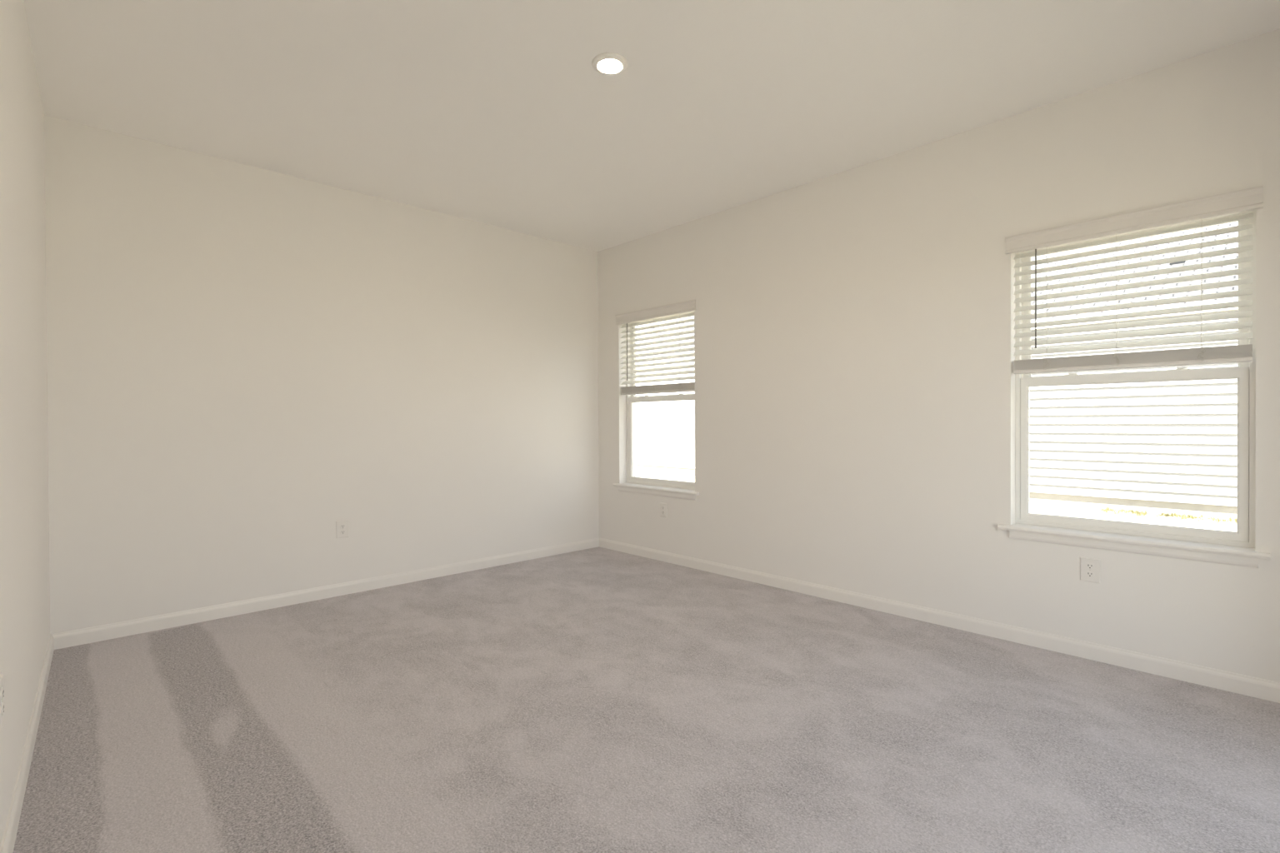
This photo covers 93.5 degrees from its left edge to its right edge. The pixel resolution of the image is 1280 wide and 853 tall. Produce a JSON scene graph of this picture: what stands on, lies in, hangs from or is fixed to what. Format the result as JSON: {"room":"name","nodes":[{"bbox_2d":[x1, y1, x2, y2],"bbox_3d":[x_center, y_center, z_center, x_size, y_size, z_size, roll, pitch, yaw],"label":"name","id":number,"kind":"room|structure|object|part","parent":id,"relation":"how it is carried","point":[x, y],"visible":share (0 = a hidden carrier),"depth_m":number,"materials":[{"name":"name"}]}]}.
{"room":"empty bedroom","nodes":[
{"label":"empty bedroom","id":0,"kind":"room"},
{"bbox_2d":[0,0,49,847],"bbox_3d":[-1.566,-0.216,1.297,0.200,2.740,4.617,-1,1,-42],"label":"wall","id":1,"kind":"structure","parent":0,"point":[24,503],"depth_m":2.03,"materials":[{"name":"paint"}]},
{"bbox_2d":[0,674,4,728],"bbox_3d":[-1.629,0.701,1.534,0.009,0.115,0.080,-1,1,-42],"label":"power outlet","id":2,"kind":"object","parent":1,"relation":"attached to","point":[2,686],"visible":1,"depth_m":1.53,"materials":[{"name":"plastic"}]},
{"bbox_2d":[1,686,4,699],"bbox_3d":[-1.627,0.681,1.536,0.003,0.028,0.034,-1,1,-42],"label":"receptacle","id":3,"kind":"object","parent":2,"relation":"attached to","point":[2,687],"depth_m":1.53,"materials":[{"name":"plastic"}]},
{"bbox_2d":[1,701,4,715],"bbox_3d":[-1.626,0.720,1.536,0.003,0.028,0.034,-1,1,-42],"label":"receptacle","id":4,"kind":"object","parent":2,"relation":"attached to","point":[2,702],"depth_m":1.53,"materials":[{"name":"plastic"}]},
{"bbox_2d":[0,635,54,852],"bbox_3d":[-1.483,1.113,1.380,0.013,0.080,4.612,-1,1,-42],"label":"baseboard","id":5,"kind":"structure","parent":1,"relation":"attached to","point":[7,844],"depth_m":1.96,"materials":[{"name":"paint"}]},
{"bbox_2d":[44,115,599,634],"bbox_3d":[-1.852,-0.237,4.343,3.851,2.740,0.200,-1,1,-44],"label":"wall","id":6,"kind":"structure","parent":0,"point":[245,362],"depth_m":3.82,"materials":[{"name":"paint"}]},
{"bbox_2d":[50,538,599,649],"bbox_3d":[-1.700,1.092,4.344,3.651,0.080,0.013,-1,1,-44],"label":"baseboard","id":7,"kind":"structure","parent":6,"relation":"attached to","point":[90,635],"depth_m":3.83,"materials":[{"name":"paint"}]},
{"bbox_2d":[335,520,349,538],"bbox_3d":[-2.004,0.692,4.057,0.080,0.115,0.009,-1,1,-44],"label":"power outlet","id":8,"kind":"object","parent":6,"relation":"attached to","point":[342,527],"visible":1,"depth_m":4.05,"materials":[{"name":"plastic"}]},
{"bbox_2d":[13,546,1279,852],"bbox_3d":[-0.163,1.213,2.634,4.180,0.150,5.010,-1,1,-44],"label":"floor","id":9,"kind":"structure","parent":0,"point":[596,700],"depth_m":2.21,"materials":[{"name":"carpet"}]},
{"bbox_2d":[23,0,1279,251],"bbox_3d":[-0.159,-1.692,2.630,5.030,0.180,5.810,-1,1,-44],"label":"ceiling","id":10,"kind":"structure","parent":0,"point":[498,113],"depth_m":2.80,"materials":[{"name":"paint"}]},
{"bbox_2d":[592,52,627,74],"bbox_3d":[-0.132,-1.594,2.655,0.157,0.017,0.157,-1,1,-44],"label":"recessed light","id":11,"kind":"object","parent":10,"relation":"in","point":[607,63],"visible":1,"depth_m":2.63,"materials":[{"name":"plastic"}]},
{"bbox_2d":[597,28,1279,682],"bbox_3d":[1.204,-0.249,4.066,0.200,2.740,4.810,-1,1,-44],"label":"wall","id":12,"kind":"structure","parent":0,"point":[855,379],"depth_m":3.45,"materials":[{"name":"paint"}]},
{"bbox_2d":[613,311,699,500],"bbox_3d":[0.171,-0.193,5.114,0.211,1.548,0.992,-1,1,-44],"label":"window","id":13,"kind":"structure","parent":12,"relation":"in","point":[661,487],"depth_m":5.26,"materials":[{"name":"plastic"}]},
{"bbox_2d":[615,299,695,394],"bbox_3d":[0.133,-0.638,5.071,0.086,0.714,0.936,-1,1,-44],"label":"window blind","id":14,"kind":"object","parent":13,"relation":"attached to","point":[686,307],"visible":0.95,"depth_m":5.04,"materials":[{"name":"plastic"}]},
{"bbox_3d":[0.144,-0.642,5.082,0.042,0.536,0.876,-1,1,-44],"label":"slat panel","id":15,"kind":"part","parent":14,"relation":"part of","materials":[{"name":"plastic"}]},
{"bbox_3d":[0.145,-0.290,5.084,0.051,0.018,0.876,-1,1,-44],"label":"rail","id":16,"kind":"part","parent":14,"relation":"part of","materials":[{"name":"plastic"}]},
{"bbox_3d":[0.337,-0.604,4.875,0.058,0.626,0.027,-1,1,-44],"label":"ladder cord","id":17,"kind":"part","parent":14,"relation":"part of","materials":[{"name":"white fabric"}]},
{"bbox_3d":[0.143,0.523,5.090,0.125,0.023,0.992,-1,1,-44],"label":"sill","id":18,"kind":"part","parent":13,"relation":"part of","materials":[{"name":"paint"}]},
{"bbox_3d":[0.200,0.120,5.138,0.030,0.767,0.854,-1,1,-44],"label":"sash","id":19,"kind":"part","parent":13,"relation":"part of","materials":[{"name":"plastic"}]},
{"bbox_3d":[0.225,-0.587,5.159,0.029,0.718,0.854,-1,1,-44],"label":"sash","id":20,"kind":"part","parent":13,"relation":"part of","materials":[{"name":"plastic"}]},
{"bbox_2d":[660,502,667,517],"bbox_3d":[0.194,0.693,4.990,0.009,0.115,0.080,-1,1,-44],"label":"power outlet","id":21,"kind":"object","parent":12,"relation":"attached to","point":[663,507],"visible":1,"depth_m":4.98,"materials":[{"name":"plastic"}]},
{"bbox_2d":[599,538,1279,703],"bbox_3d":[1.202,1.082,3.930,0.013,0.080,4.610,-1,1,-44],"label":"baseboard","id":22,"kind":"structure","parent":12,"relation":"attached to","point":[1252,687],"depth_m":3.17,"materials":[{"name":"paint"}]},
{"bbox_2d":[1080,556,1100,583],"bbox_3d":[2.173,0.694,2.906,0.009,0.115,0.080,-1,1,-44],"label":"power outlet","id":23,"kind":"object","parent":12,"relation":"attached to","point":[1090,568],"visible":1,"depth_m":2.90,"materials":[{"name":"plastic"}]},
{"bbox_2d":[1085,563,1094,569],"bbox_3d":[2.171,0.674,2.904,0.003,0.028,0.034,-1,1,-44],"label":"receptacle","id":24,"kind":"object","parent":23,"relation":"attached to","point":[1088,566],"depth_m":2.90,"materials":[{"name":"plastic"}]},
{"bbox_2d":[1085,570,1094,577],"bbox_3d":[2.171,0.713,2.904,0.003,0.028,0.034,-1,1,-44],"label":"receptacle","id":25,"kind":"object","parent":23,"relation":"attached to","point":[1088,573],"depth_m":2.90,"materials":[{"name":"plastic"}]},
{"bbox_2d":[997,209,1270,568],"bbox_3d":[2.297,-0.187,2.876,0.211,1.548,0.992,-1,1,-44],"label":"window","id":26,"kind":"structure","parent":12,"relation":"in","point":[1234,548],"depth_m":2.75,"materials":[{"name":"plastic"}]},
{"bbox_2d":[1005,185,1263,374],"bbox_3d":[2.259,-0.631,2.833,0.086,0.714,0.936,-1,1,-44],"label":"window blind","id":27,"kind":"object","parent":26,"relation":"attached to","point":[1252,198],"visible":1,"depth_m":2.78,"materials":[{"name":"plastic"}]},
{"bbox_3d":[2.272,-0.283,2.846,0.051,0.018,0.876,-1,1,-44],"label":"rail","id":28,"kind":"part","parent":27,"relation":"part of","materials":[{"name":"plastic"}]},
{"bbox_3d":[2.463,-0.598,2.636,0.058,0.626,0.027,-1,1,-44],"label":"ladder cord","id":29,"kind":"part","parent":27,"relation":"part of","materials":[{"name":"white fabric"}]},
{"bbox_3d":[2.269,0.530,2.852,0.125,0.023,0.992,-1,1,-44],"label":"sill","id":30,"kind":"part","parent":26,"relation":"part of","materials":[{"name":"paint"}]},
{"bbox_3d":[2.326,0.126,2.899,0.030,0.767,0.854,-1,1,-44],"label":"sash","id":31,"kind":"part","parent":26,"relation":"part of","materials":[{"name":"plastic"}]},
{"bbox_3d":[2.351,-0.581,2.921,0.029,0.718,0.854,-1,1,-44],"label":"sash","id":32,"kind":"part","parent":26,"relation":"part of","materials":[{"name":"plastic"}]},
{"label":"outside","id":33,"kind":"structure","parent":0,"visible":0},
{"bbox_2d":[635,470,1236,531],"bbox_3d":[6.689,1.404,5.427,130.000,0.100,130.000,-1,1,-44],"label":"ground","id":34,"kind":"structure","parent":33,"point":[1038,508],"depth_m":9.00,"materials":[{"name":"white"}]},
{"bbox_2d":[635,315,694,475],"bbox_3d":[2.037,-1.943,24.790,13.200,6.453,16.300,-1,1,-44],"label":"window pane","id":35,"kind":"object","parent":34,"relation":"on","point":[665,431],"visible":0.08,"depth_m":16.93,"materials":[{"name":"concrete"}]},
{"bbox_2d":[1029,221,1238,519],"bbox_3d":[18.394,-1.894,7.570,13.200,6.453,29.800,-1,1,-44],"label":"house","id":36,"kind":"structure","parent":34,"relation":"on","point":[1160,447],"depth_m":9.50,"materials":[{"name":"concrete"}]},
{"bbox_2d":[1169,260,1184,264],"bbox_3d":[9.460,-2.932,10.590,0.200,0.055,0.330,0,27,46],"label":"roof vent","id":37,"kind":"object","parent":36,"relation":"attached to","point":[1178,262],"depth_m":10.48,"materials":[{"name":"metal"}]},
{"bbox_2d":[1096,506,1236,524],"bbox_3d":[7.788,1.288,8.814,0.692,0.078,1.805,-1,1,-44],"label":"dry grass","id":38,"kind":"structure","parent":34,"relation":"on","point":[1194,517],"depth_m":8.86,"materials":[{"name":"beige plant"}]}
]}

